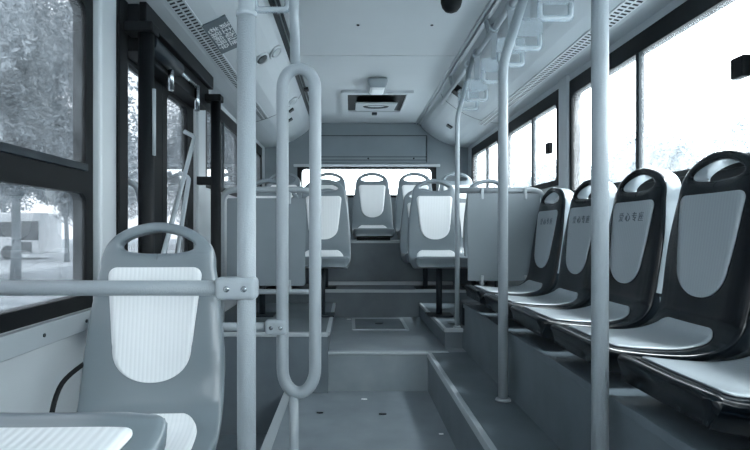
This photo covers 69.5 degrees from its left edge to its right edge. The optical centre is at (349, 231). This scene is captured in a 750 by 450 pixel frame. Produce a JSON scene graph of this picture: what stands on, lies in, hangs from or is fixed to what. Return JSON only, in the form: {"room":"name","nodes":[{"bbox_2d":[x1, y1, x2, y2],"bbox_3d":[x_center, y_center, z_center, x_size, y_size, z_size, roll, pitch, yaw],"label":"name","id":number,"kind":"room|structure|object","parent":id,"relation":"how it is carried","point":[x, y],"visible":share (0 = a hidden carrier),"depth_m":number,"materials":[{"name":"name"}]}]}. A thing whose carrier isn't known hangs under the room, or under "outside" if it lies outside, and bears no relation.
{"room":"vehicle interior","nodes":[
{"label":"vehicle interior","id":0,"kind":"room"},
{"bbox_2d":[0,93,264,412],"bbox_3d":[-0.970,0.072,1.705,0.060,2.665,8.610,0,0,0],"label":"wall","id":1,"kind":"structure","parent":0,"point":[29,381],"depth_m":1.70,"materials":[{"name":"plastic"}]},
{"bbox_2d":[0,308,90,362],"bbox_3d":[-0.930,0.310,0.950,0.030,0.069,2.100,0,0,0],"label":"trim","id":2,"kind":"structure","parent":1,"relation":"attached to","point":[13,344],"depth_m":1.61,"materials":[{"name":"grey"}]},
{"bbox_2d":[93,0,115,297],"bbox_3d":[-0.925,0.013,2.033,0.040,1.885,0.135,0,0,0],"label":"window pillar","id":3,"kind":"structure","parent":1,"relation":"attached to","point":[104,11],"depth_m":1.98,"materials":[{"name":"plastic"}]},
{"bbox_2d":[0,0,258,333],"bbox_3d":[-0.599,-0.307,0.925,0.753,1.155,2.050,0,0,0],"label":"window","id":4,"kind":"structure","parent":1,"relation":"in","point":[46,46],"depth_m":1.62,"materials":[{"name":"black"}]},
{"bbox_2d":[116,0,195,253],"bbox_3d":[-0.926,0.125,2.682,0.117,2.110,1.157,0,0,0],"label":"door","id":5,"kind":"structure","parent":1,"relation":"in","point":[175,138],"depth_m":2.65,"materials":[{"name":"black"}]},
{"bbox_2d":[123,2,223,277],"bbox_3d":[-0.849,0.132,2.675,0.178,2.136,1.190,0,0,0],"label":"door frame","id":6,"kind":"structure","parent":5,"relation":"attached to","point":[158,53],"depth_m":2.32,"materials":[{"name":"black metal"}]},
{"bbox_2d":[196,110,205,237],"bbox_3d":[-0.932,-0.165,3.370,0.025,1.530,0.160,0,0,0],"label":"trim","id":7,"kind":"structure","parent":1,"relation":"attached to","point":[200,116],"depth_m":3.35,"materials":[{"name":"metal"}]},
{"bbox_2d":[126,0,308,147],"bbox_3d":[-0.675,-1.090,1.675,0.530,0.320,8.550,0,0,0],"label":"overhead panel","id":8,"kind":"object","parent":1,"relation":"attached to","point":[268,36],"depth_m":3.25,"materials":[{"name":"plastic"}]},
{"bbox_2d":[202,14,236,53],"bbox_3d":[-0.644,-0.998,2.745,0.117,0.057,0.400,0,0,0],"label":"sign plate","id":9,"kind":"object","parent":1,"relation":"attached to","point":[220,31],"visible":0.98,"depth_m":2.71,"materials":[{"name":"grey plastic"}]},
{"bbox_2d":[206,103,236,196],"bbox_3d":[-0.951,-0.588,4.025,0.049,0.595,1.110,0,0,0],"label":"window","id":10,"kind":"structure","parent":1,"relation":"in","point":[228,126],"depth_m":4.07,"materials":[{"name":"black"}]},
{"bbox_2d":[256,143,261,186],"bbox_3d":[-0.951,-0.588,5.220,0.049,0.595,0.960,0,0,0],"label":"window","id":11,"kind":"structure","parent":1,"relation":"in","point":[258,148],"depth_m":5.53,"materials":[{"name":"black"}]},
{"bbox_2d":[256,52,268,65],"bbox_3d":[-0.539,-1.059,3.300,0.086,0.068,0.150,0,0,3],"label":"air nozzle","id":12,"kind":"object","parent":1,"relation":"attached to","point":[262,58],"visible":0.96,"depth_m":3.29,"materials":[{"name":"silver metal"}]},
{"bbox_2d":[269,45,281,59],"bbox_3d":[-0.464,-1.119,3.360,0.078,0.078,0.150,0,0,3],"label":"air nozzle","id":13,"kind":"object","parent":1,"relation":"attached to","point":[275,52],"visible":1,"depth_m":3.34,"materials":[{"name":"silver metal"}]},
{"bbox_2d":[224,332,327,336],"bbox_3d":[-0.535,0.608,3.207,0.810,0.024,0.038,0,0,0],"label":"trim","id":14,"kind":"structure","parent":1,"relation":"attached to","point":[226,334],"depth_m":3.19,"materials":[{"name":"grey metal"}]},
{"bbox_2d":[216,435,265,449],"bbox_3d":[-0.665,1.302,2.680,0.550,0.205,1.040,0,0,0],"label":"floor","id":15,"kind":"structure","parent":0,"point":[225,442],"depth_m":3.08,"materials":[{"name":"plastic"}]},
{"bbox_2d":[271,391,456,449],"bbox_3d":[-0.236,1.180,0.320,1.408,0.450,5.840,0,0,0],"label":"floor","id":16,"kind":"structure","parent":0,"point":[412,420],"depth_m":2.69,"materials":[{"name":"plastic"}]},
{"bbox_2d":[49,222,224,449],"bbox_3d":[-0.590,0.463,1.403,0.460,0.984,0.512,0,0,-2],"label":"seat","id":17,"kind":"object","parent":16,"relation":"on","point":[163,356],"visible":0.77,"depth_m":1.56,"materials":[{"name":"plastic"},{"name":"fabric"}]},
{"bbox_2d":[236,0,256,449],"bbox_3d":[-0.249,-0.122,1.300,0.100,2.155,0.100,0,0,0],"label":"pole","id":18,"kind":"object","parent":16,"relation":"on","point":[246,15],"visible":1,"depth_m":1.28,"materials":[{"name":"grey metal"}]},
{"bbox_2d":[260,392,288,449],"bbox_3d":[-0.368,0.952,1.620,0.047,0.006,3.240,0,0,0],"label":"trim","id":19,"kind":"structure","parent":16,"relation":"on","point":[268,442],"depth_m":2.66,"materials":[{"name":"grey metal"}]},
{"bbox_2d":[220,303,334,434],"bbox_3d":[-0.535,1.002,3.885,0.810,0.805,1.370,0,0,0],"label":"podium","id":20,"kind":"object","parent":16,"relation":"on","point":[269,393],"visible":0.33,"depth_m":3.20,"materials":[{"name":"plastic"}]},
{"bbox_2d":[221,187,308,321],"bbox_3d":[-0.500,0.162,3.291,0.608,0.877,0.058,0,0,0],"label":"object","id":21,"kind":"structure","parent":20,"relation":"on","point":[265,207],"depth_m":3.27,"materials":[{"name":"grey"}]},
{"bbox_2d":[326,303,335,335],"bbox_3d":[-0.133,0.609,3.895,0.022,0.023,1.330,0,0,0],"label":"trim","id":22,"kind":"structure","parent":21,"relation":"attached to","point":[328,330],"depth_m":3.60,"materials":[{"name":"grey metal"}]},
{"bbox_2d":[256,179,275,316],"bbox_3d":[-0.630,0.097,3.904,0.414,1.006,0.512,0,0,0],"label":"seat","id":23,"kind":"object","parent":20,"relation":"on","point":[261,313],"visible":0.15,"depth_m":3.92,"materials":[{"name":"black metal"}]},
{"bbox_2d":[302,179,350,316],"bbox_3d":[-0.200,0.097,3.904,0.414,1.006,0.512,0,0,0],"label":"seat","id":24,"kind":"object","parent":20,"relation":"on","point":[335,225],"visible":0.61,"depth_m":4.06,"materials":[{"name":"plastic"},{"name":"dark metal"}]},
{"bbox_2d":[276,0,320,449],"bbox_3d":[-0.182,-0.123,1.894,0.148,2.156,0.102,0,0,24],"label":"grab rail","id":25,"kind":"object","parent":16,"relation":"on","point":[295,67],"visible":0.99,"depth_m":1.88,"materials":[{"name":"grey metal"}]},
{"bbox_2d":[223,319,287,334],"bbox_3d":[-0.546,0.619,1.900,0.655,0.672,0.100,0,0,0],"label":"rail","id":26,"kind":"object","parent":25,"relation":"attached to","point":[271,326],"visible":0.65,"depth_m":1.88,"materials":[{"name":"grey metal"}]},
{"bbox_3d":[-0.570,0.777,0.370,0.740,0.355,0.740,0,0,0],"label":"wheel arch","id":27,"kind":"object","parent":16,"relation":"on","visible":0},
{"bbox_2d":[0,412,167,449],"bbox_3d":[-0.437,0.137,0.491,0.414,0.927,0.512,0,0,0],"label":"seat","id":28,"kind":"object","parent":27,"relation":"on","point":[58,430],"visible":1,"depth_m":0.69,"materials":[{"name":"plastic"},{"name":"fabric"}]},
{"bbox_2d":[265,123,467,239],"bbox_3d":[0.180,0.072,5.980,2.360,2.665,0.060,0,0,0],"label":"wall","id":29,"kind":"structure","parent":0,"point":[438,152],"depth_m":5.95,"materials":[{"name":"grey plastic"}]},
{"bbox_2d":[268,0,308,114],"bbox_3d":[-0.392,-1.192,1.675,0.054,0.020,8.550,0,0,0],"label":"trim","id":30,"kind":"structure","parent":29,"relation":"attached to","point":[271,2],"depth_m":3.28,"materials":[{"name":"black metal"}]},
{"bbox_2d":[297,167,435,197],"bbox_3d":[0.185,-0.547,5.970,1.530,0.335,0.060,0,0,0],"label":"window","id":31,"kind":"structure","parent":29,"relation":"in","point":[299,169],"depth_m":5.94,"materials":[{"name":"black"}]},
{"bbox_2d":[293,164,439,166],"bbox_3d":[0.185,-0.731,5.935,1.610,0.029,0.030,0,0,0],"label":"trim","id":32,"kind":"structure","parent":29,"relation":"attached to","point":[294,165],"depth_m":5.92,"materials":[{"name":"silver metal"}]},
{"bbox_2d":[321,135,426,162],"bbox_3d":[0.223,-0.913,5.938,1.246,0.296,0.024,0,0,0],"label":"trim","id":33,"kind":"structure","parent":29,"relation":"attached to","point":[334,148],"depth_m":5.93,"materials":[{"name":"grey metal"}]},
{"bbox_2d":[256,284,493,316],"bbox_3d":[0.180,0.948,4.845,2.240,0.915,0.550,0,0,0],"label":"step","id":34,"kind":"structure","parent":0,"point":[347,304],"depth_m":4.57,"materials":[{"name":"plastic"}]},
{"bbox_2d":[266,193,298,288],"bbox_3d":[-0.630,0.045,4.724,0.414,0.889,0.512,0,0,0],"label":"seat","id":35,"kind":"object","parent":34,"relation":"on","point":[295,195],"visible":0.05,"depth_m":4.74,"materials":[{"name":"grey plastic"}]},
{"bbox_2d":[321,188,335,288],"bbox_3d":[-0.210,0.045,4.724,0.414,0.889,0.512,0,0,0],"label":"seat","id":36,"kind":"object","parent":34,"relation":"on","point":[325,189],"visible":0.09,"depth_m":4.68,"materials":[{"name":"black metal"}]},
{"bbox_2d":[328,281,452,284],"bbox_3d":[0.295,0.475,5.005,1.310,0.030,0.050,0,0,0],"label":"trim","id":37,"kind":"structure","parent":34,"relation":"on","point":[329,282],"depth_m":4.98,"materials":[{"name":"grey metal"}]},
{"bbox_2d":[325,289,465,292],"bbox_3d":[0.180,0.499,4.572,2.240,0.026,0.027,0,0,0],"label":"trim","id":38,"kind":"structure","parent":34,"relation":"attached to","point":[326,290],"depth_m":4.56,"materials":[{"name":"grey metal"}]},
{"bbox_2d":[305,240,486,283],"bbox_3d":[0.180,0.745,5.535,2.240,1.320,0.830,0,0,0],"label":"platform","id":39,"kind":"object","parent":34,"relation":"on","point":[369,261],"depth_m":5.12,"materials":[{"name":"plastic"}]},
{"bbox_2d":[267,173,301,197],"bbox_3d":[-0.670,-0.262,5.284,0.414,0.694,0.512,0,0,0],"label":"seat","id":40,"kind":"object","parent":39,"relation":"on","point":[295,183],"visible":0.2,"depth_m":5.48,"materials":[{"name":"grey plastic"}]},
{"bbox_2d":[321,172,348,213],"bbox_3d":[-0.215,-0.262,5.284,0.414,0.694,0.512,0,0,0],"label":"seat","id":41,"kind":"object","parent":39,"relation":"on","point":[341,181],"visible":0.18,"depth_m":5.48,"materials":[{"name":"grey plastic"}]},
{"bbox_2d":[352,172,394,240],"bbox_3d":[0.225,-0.262,5.284,0.414,0.694,0.512,0,0,0],"label":"seat","id":42,"kind":"object","parent":39,"relation":"on","point":[372,218],"visible":1,"depth_m":5.44,"materials":[{"name":"grey plastic"}]},
{"bbox_2d":[351,241,399,242],"bbox_3d":[0.180,0.093,5.122,2.240,0.024,0.035,0,0,0],"label":"trim","id":43,"kind":"structure","parent":39,"relation":"attached to","point":[351,241],"depth_m":5.11,"materials":[{"name":"grey metal"}]},
{"bbox_2d":[395,172,431,237],"bbox_3d":[0.660,-0.262,5.284,0.414,0.694,0.512,0,0,0],"label":"seat","id":44,"kind":"object","parent":39,"relation":"on","point":[404,186],"visible":0.39,"depth_m":5.47,"materials":[{"name":"grey plastic"}]},
{"bbox_2d":[439,172,472,198],"bbox_3d":[1.080,-0.262,5.284,0.414,0.694,0.512,0,0,0],"label":"seat","id":45,"kind":"object","parent":39,"relation":"on","point":[468,181],"visible":0.21,"depth_m":5.48,"materials":[{"name":"grey plastic"}]},
{"bbox_2d":[400,188,435,288],"bbox_3d":[0.655,0.045,4.724,0.414,0.889,0.512,0,0,0],"label":"seat","id":46,"kind":"object","parent":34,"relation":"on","point":[407,199],"visible":0.26,"depth_m":4.87,"materials":[{"name":"plastic"},{"name":"dark metal"}]},
{"bbox_2d":[460,198,475,288],"bbox_3d":[1.075,0.045,4.724,0.414,0.889,0.512,0,0,0],"label":"seat","id":47,"kind":"object","parent":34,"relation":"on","point":[462,200],"visible":0.03,"depth_m":4.89,"materials":[{"name":"grey plastic"}]},
{"bbox_2d":[275,0,494,122],"bbox_3d":[0.180,-1.225,1.675,1.280,0.050,8.550,0,0,0],"label":"ceiling","id":48,"kind":"structure","parent":0,"point":[394,40],"depth_m":3.46,"materials":[{"name":"white plastic"}]},
{"bbox_2d":[366,78,387,94],"bbox_3d":[0.215,-1.155,4.320,0.162,0.090,0.285,0,0,0],"label":"lamp","id":49,"kind":"object","parent":48,"relation":"attached to","point":[375,86],"visible":1,"depth_m":4.20,"materials":[{"name":"grey plastic"}]},
{"bbox_2d":[341,91,413,114],"bbox_3d":[0.235,-1.163,4.970,0.620,0.075,0.780,0,0,0],"label":"roof hatch","id":50,"kind":"object","parent":48,"relation":"attached to","point":[352,101],"visible":0.99,"depth_m":4.87,"materials":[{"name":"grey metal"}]},
{"bbox_2d":[441,0,461,13],"bbox_3d":[0.505,-1.147,2.690,0.124,0.107,0.124,0,0,0],"label":"dome camera","id":51,"kind":"object","parent":48,"relation":"attached to","point":[449,6],"visible":1,"depth_m":2.66,"materials":[{"name":"black plastic"}]},
{"bbox_2d":[416,0,501,124],"bbox_3d":[0.752,-1.192,1.675,0.054,0.020,8.550,0,0,0],"label":"trim","id":52,"kind":"structure","parent":48,"relation":"attached to","point":[496,3],"depth_m":3.56,"materials":[{"name":"silver metal"}]},
{"bbox_2d":[440,0,517,104],"bbox_3d":[0.772,-1.134,1.800,0.051,0.102,5.600,0,0,0],"label":"rail","id":53,"kind":"object","parent":48,"relation":"attached to","point":[512,3],"visible":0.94,"depth_m":3.11,"materials":[{"name":"grey metal"}]},
{"bbox_2d":[458,61,478,109],"bbox_3d":[0.780,-0.963,3.560,0.138,0.326,0.044,0,0,0],"label":"handle","id":54,"kind":"object","parent":53,"relation":"hanging from","point":[465,64],"visible":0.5,"depth_m":3.56,"materials":[{"name":"white plastic"}]},
{"bbox_2d":[466,48,487,101],"bbox_3d":[0.780,-0.963,3.320,0.138,0.326,0.044,0,0,4],"label":"handle","id":55,"kind":"object","parent":53,"relation":"hanging from","point":[476,57],"visible":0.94,"depth_m":3.32,"materials":[{"name":"white plastic"}]},
{"bbox_2d":[482,23,499,83],"bbox_3d":[0.780,-0.963,2.920,0.138,0.326,0.044,0,0,3],"label":"handle","id":56,"kind":"object","parent":53,"relation":"hanging from","point":[493,32],"visible":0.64,"depth_m":2.92,"materials":[{"name":"white plastic"}]},
{"bbox_2d":[497,0,524,66],"bbox_3d":[0.780,-0.963,2.620,0.138,0.326,0.044,0,0,-1],"label":"handle","id":57,"kind":"object","parent":53,"relation":"hanging from","point":[510,10],"visible":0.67,"depth_m":2.62,"materials":[{"name":"white plastic"}]},
{"bbox_2d":[513,0,541,49],"bbox_3d":[0.780,-0.963,2.385,0.138,0.326,0.044,0,0,2],"label":"handle","id":58,"kind":"object","parent":53,"relation":"hanging from","point":[526,17],"visible":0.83,"depth_m":2.38,"materials":[{"name":"white plastic"}]},
{"bbox_2d":[538,2,572,20],"bbox_3d":[0.780,-0.963,2.050,0.138,0.326,0.044,0,0,0],"label":"handle","id":59,"kind":"object","parent":53,"relation":"hanging from","point":[541,16],"visible":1,"depth_m":2.04,"materials":[{"name":"white plastic"}]},
{"bbox_3d":[-0.285,-1.161,1.750,0.034,0.077,2.500,0,0,0],"label":"rail","id":60,"kind":"object","parent":48,"relation":"attached to","visible":0},
{"bbox_2d":[255,0,288,11],"bbox_3d":[-0.285,-0.981,1.960,0.138,0.371,0.044,0,0,0],"label":"handle","id":61,"kind":"object","parent":60,"relation":"hanging from","point":[285,8],"visible":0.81,"depth_m":1.95,"materials":[{"name":"white plastic"}]},
{"bbox_2d":[328,317,465,390],"bbox_3d":[0.285,1.062,3.905,0.830,0.685,1.330,0,0,0],"label":"step","id":62,"kind":"structure","parent":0,"point":[346,372],"depth_m":3.24,"materials":[{"name":"plastic"}]},
{"bbox_2d":[352,318,408,329],"bbox_3d":[0.225,0.716,4.220,0.420,0.008,0.520,0,0,0],"label":"floor hatch","id":63,"kind":"object","parent":62,"relation":"on","point":[358,323],"visible":1,"depth_m":4.18,"materials":[{"name":"grey metal"}]},
{"bbox_2d":[328,351,448,353],"bbox_3d":[0.230,0.724,3.244,0.720,0.016,0.037,0,0,0],"label":"trim","id":64,"kind":"structure","parent":62,"relation":"attached to","point":[329,352],"depth_m":3.23,"materials":[{"name":"grey metal"}]},
{"bbox_2d":[420,303,464,349],"bbox_3d":[0.945,1.002,3.935,0.710,0.805,1.270,0,0,0],"label":"podium","id":65,"kind":"object","parent":62,"relation":"on","point":[447,339],"visible":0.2,"depth_m":3.62,"materials":[{"name":"plastic"}]},
{"bbox_2d":[408,179,466,316],"bbox_3d":[0.640,0.097,3.904,0.414,1.006,0.512,0,0,0],"label":"seat","id":66,"kind":"object","parent":65,"relation":"on","point":[431,223],"visible":0.93,"depth_m":4.06,"materials":[{"name":"plastic"},{"name":"dark metal"}]},
{"bbox_2d":[419,303,462,331],"bbox_3d":[0.641,0.608,3.949,0.118,0.024,1.222,0,0,0],"label":"trim","id":67,"kind":"structure","parent":65,"relation":"attached to","point":[421,305],"depth_m":3.47,"materials":[{"name":"grey metal"}]},
{"bbox_2d":[453,54,473,327],"bbox_3d":[0.723,-0.262,3.400,0.144,1.724,0.048,0,0,0],"label":"pole","id":68,"kind":"object","parent":65,"relation":"on","point":[471,62],"visible":0.99,"depth_m":3.39,"materials":[{"name":"grey metal"}]},
{"bbox_2d":[460,300,480,325],"bbox_3d":[0.780,0.525,3.516,0.140,0.150,0.208,0,0,0],"label":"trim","id":69,"kind":"structure","parent":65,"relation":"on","point":[462,310],"depth_m":3.44,"materials":[{"name":"grey metal"}]},
{"bbox_2d":[463,179,510,286],"bbox_3d":[1.060,0.097,3.904,0.414,1.006,0.512,0,0,0],"label":"seat","id":70,"kind":"object","parent":65,"relation":"on","point":[484,181],"visible":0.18,"depth_m":4.10,"materials":[{"name":"grey plastic"}]},
{"bbox_2d":[460,187,544,285],"bbox_3d":[0.967,0.160,3.391,0.554,0.881,0.058,0,0,0],"label":"partition","id":71,"kind":"object","parent":65,"relation":"on","point":[482,209],"depth_m":3.37,"materials":[{"name":"grey"}]},
{"bbox_2d":[428,352,560,449],"bbox_3d":[0.584,1.063,0.320,0.232,0.684,5.840,0,0,0],"label":"step","id":72,"kind":"structure","parent":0,"point":[507,425],"depth_m":2.29,"materials":[{"name":"plastic"}]},
{"bbox_2d":[427,351,496,449],"bbox_3d":[0.474,0.733,1.370,0.024,0.034,3.740,0,0,0],"label":"trim","id":73,"kind":"structure","parent":72,"relation":"attached to","point":[487,444],"depth_m":2.22,"materials":[{"name":"grey metal"}]},
{"bbox_2d":[495,0,527,402],"bbox_3d":[0.711,-0.203,2.310,0.177,1.846,0.065,0,0,0],"label":"pole","id":74,"kind":"object","parent":72,"relation":"on","point":[518,14],"visible":1,"depth_m":2.29,"materials":[{"name":"grey metal"}]},
{"bbox_2d":[591,0,608,449],"bbox_3d":[0.655,-0.240,1.415,0.069,1.920,0.068,0,0,0],"label":"pole","id":75,"kind":"object","parent":72,"relation":"on","point":[599,8],"visible":1,"depth_m":1.40,"materials":[{"name":"grey metal"}]},
{"bbox_2d":[465,304,749,449],"bbox_3d":[1.000,0.922,0.350,0.600,0.965,5.900,0,0,0],"label":"podium","id":76,"kind":"object","parent":72,"relation":"on","point":[561,407],"visible":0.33,"depth_m":1.79,"materials":[{"name":"plastic"}]},
{"bbox_2d":[464,187,573,304],"bbox_3d":[0.964,0.092,3.108,0.541,0.696,0.426,0,0,0],"label":"seat","id":77,"kind":"object","parent":76,"relation":"on","point":[552,217],"visible":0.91,"depth_m":3.02,"materials":[{"name":"plastic"},{"name":"dark metal"}]},
{"bbox_2d":[484,179,616,318],"bbox_3d":[0.964,0.092,2.640,0.541,0.696,0.426,0,0,0],"label":"seat","id":78,"kind":"object","parent":76,"relation":"on","point":[572,290],"visible":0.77,"depth_m":2.62,"materials":[{"name":"plastic"},{"name":"dark metal"}]},
{"bbox_2d":[463,304,703,449],"bbox_3d":[0.702,0.450,1.651,0.020,0.025,3.302,0,0,0],"label":"trim","id":79,"kind":"structure","parent":76,"relation":"attached to","point":[661,431],"depth_m":1.41,"materials":[{"name":"plastic"}]},
{"bbox_2d":[510,168,680,339],"bbox_3d":[0.964,0.092,2.172,0.541,0.696,0.426,0,0,0],"label":"seat","id":80,"kind":"object","parent":76,"relation":"on","point":[640,223],"visible":0.89,"depth_m":2.07,"materials":[{"name":"light grey hard plastic"},{"name":"black plastic"}]},
{"bbox_2d":[550,150,749,372],"bbox_3d":[0.964,0.092,1.704,0.541,0.696,0.426,0,0,0],"label":"seat","id":81,"kind":"object","parent":76,"relation":"on","point":[703,312],"visible":0.92,"depth_m":1.65,"materials":[{"name":"light grey hard plastic"},{"name":"black plastic"}]},
{"bbox_2d":[617,347,749,440],"bbox_3d":[0.964,0.092,1.236,0.541,0.696,0.426,0,0,0],"label":"seat","id":82,"kind":"object","parent":76,"relation":"on","point":[715,394],"visible":1,"depth_m":1.19,"materials":[{"name":"light grey hard plastic"},{"name":"black plastic"}]},
{"bbox_2d":[468,0,686,299],"bbox_3d":[1.330,0.072,1.705,0.060,2.665,8.610,0,0,0],"label":"wall","id":83,"kind":"structure","parent":0,"point":[674,4],"depth_m":3.17,"materials":[{"name":"metal"}]},
{"bbox_2d":[451,84,461,98],"bbox_3d":[0.831,-1.082,4.150,0.105,0.095,0.100,0,0,0],"label":"speaker box","id":84,"kind":"object","parent":83,"relation":"attached to","point":[457,90],"visible":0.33,"depth_m":4.10,"materials":[{"name":"black plastic"}]},
{"bbox_2d":[472,131,497,186],"bbox_3d":[1.310,-0.588,5.200,0.049,0.595,1.040,0,0,0],"label":"window","id":85,"kind":"structure","parent":83,"relation":"in","point":[492,140],"depth_m":5.17,"materials":[{"name":"black"}]},
{"bbox_2d":[508,89,558,193],"bbox_3d":[1.295,-0.588,3.930,0.080,0.595,1.180,0,0,0],"label":"window","id":86,"kind":"structure","parent":83,"relation":"in","point":[548,104],"depth_m":3.79,"materials":[{"name":"black"}]},
{"bbox_2d":[421,0,673,147],"bbox_3d":[1.035,-1.090,1.675,0.530,0.320,8.550,0,0,0],"label":"overhead panel","id":87,"kind":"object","parent":83,"relation":"attached to","point":[557,36],"depth_m":3.14,"materials":[{"name":"plastic"}]},
{"bbox_2d":[559,75,569,188],"bbox_3d":[1.292,-0.245,3.255,0.025,1.370,0.130,0,0,0],"label":"trim","id":88,"kind":"structure","parent":83,"relation":"attached to","point":[564,82],"depth_m":3.22,"materials":[{"name":"plastic"}]},
{"bbox_2d":[569,0,749,296],"bbox_3d":[1.295,-0.307,2.435,0.080,1.155,1.470,0,0,0],"label":"window","id":89,"kind":"structure","parent":83,"relation":"in","point":[690,13],"depth_m":2.41,"materials":[{"name":"black"}]},
{"bbox_3d":[12.000,1.610,40.000,16.000,0.020,160.000,0,0,0],"label":"road","id":90,"kind":"object","parent":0,"visible":0},
{"bbox_2d":[493,164,555,186],"bbox_3d":[12.709,-1.759,40.757,6.608,6.765,6.493,0,0,-34],"label":"tree","id":91,"kind":"object","parent":90,"relation":"on","point":[516,181],"visible":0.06,"depth_m":39.64,"materials":[{"name":"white plant"}]},
{"bbox_2d":[530,154,629,183],"bbox_3d":[13.068,-1.369,28.671,5.744,5.985,5.845,0,0,-6],"label":"tree","id":92,"kind":"object","parent":90,"relation":"on","point":[612,178],"visible":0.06,"depth_m":29.48,"materials":[{"name":"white plant"}]},
{"bbox_2d":[609,114,749,181],"bbox_3d":[12.967,-1.499,21.849,5.993,6.245,6.100,0,0,0],"label":"tree","id":93,"kind":"object","parent":90,"relation":"on","point":[673,157],"visible":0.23,"depth_m":20.07,"materials":[{"name":"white plant"}]},
{"bbox_2d":[739,137,749,151],"bbox_3d":[13.795,-1.239,14.374,5.591,5.724,5.494,0,0,29],"label":"tree","id":94,"kind":"object","parent":90,"relation":"on","point":[747,148],"visible":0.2,"depth_m":15.76,"materials":[{"name":"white plant"}]},
{"bbox_3d":[-0.674,-1.065,2.810,0.531,0.272,3.628,0,0,0],"label":"trim","id":95,"kind":"structure","parent":0,"visible":0},
{"bbox_2d":[164,0,267,119],"bbox_3d":[-0.731,-0.969,2.750,0.072,0.036,3.700,0,0,0],"label":"air vent","id":96,"kind":"object","parent":95,"relation":"attached to","point":[182,10],"visible":0.68,"depth_m":2.70,"materials":[{"name":"plastic"}]},
{"bbox_2d":[289,97,297,105],"bbox_3d":[-0.484,-1.100,4.550,0.086,0.068,0.150,0,0,3],"label":"air nozzle","id":97,"kind":"object","parent":95,"relation":"attached to","point":[292,101],"visible":0.92,"depth_m":4.53,"materials":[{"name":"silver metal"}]},
{"bbox_3d":[1.034,-1.065,2.810,0.531,0.272,3.628,0,0,0],"label":"trim","id":98,"kind":"structure","parent":0,"visible":0},
{"bbox_2d":[479,108,497,125],"bbox_3d":[1.154,-0.949,4.415,0.090,0.028,0.653,0,0,0],"label":"air vent","id":99,"kind":"object","parent":98,"relation":"attached to","point":[494,114],"depth_m":4.47,"materials":[{"name":"white plastic"}]},
{"bbox_2d":[508,29,590,107],"bbox_3d":[1.154,-0.949,3.275,0.090,0.028,1.562,0,0,0],"label":"air vent","id":100,"kind":"object","parent":98,"relation":"attached to","point":[583,42],"depth_m":3.08,"materials":[{"name":"white plastic"}]},
{"bbox_2d":[609,0,646,29],"bbox_3d":[1.154,-0.949,2.337,0.090,0.028,0.312,0,0,0],"label":"air vent","id":101,"kind":"object","parent":98,"relation":"attached to","point":[621,11],"depth_m":2.30,"materials":[{"name":"white plastic"}]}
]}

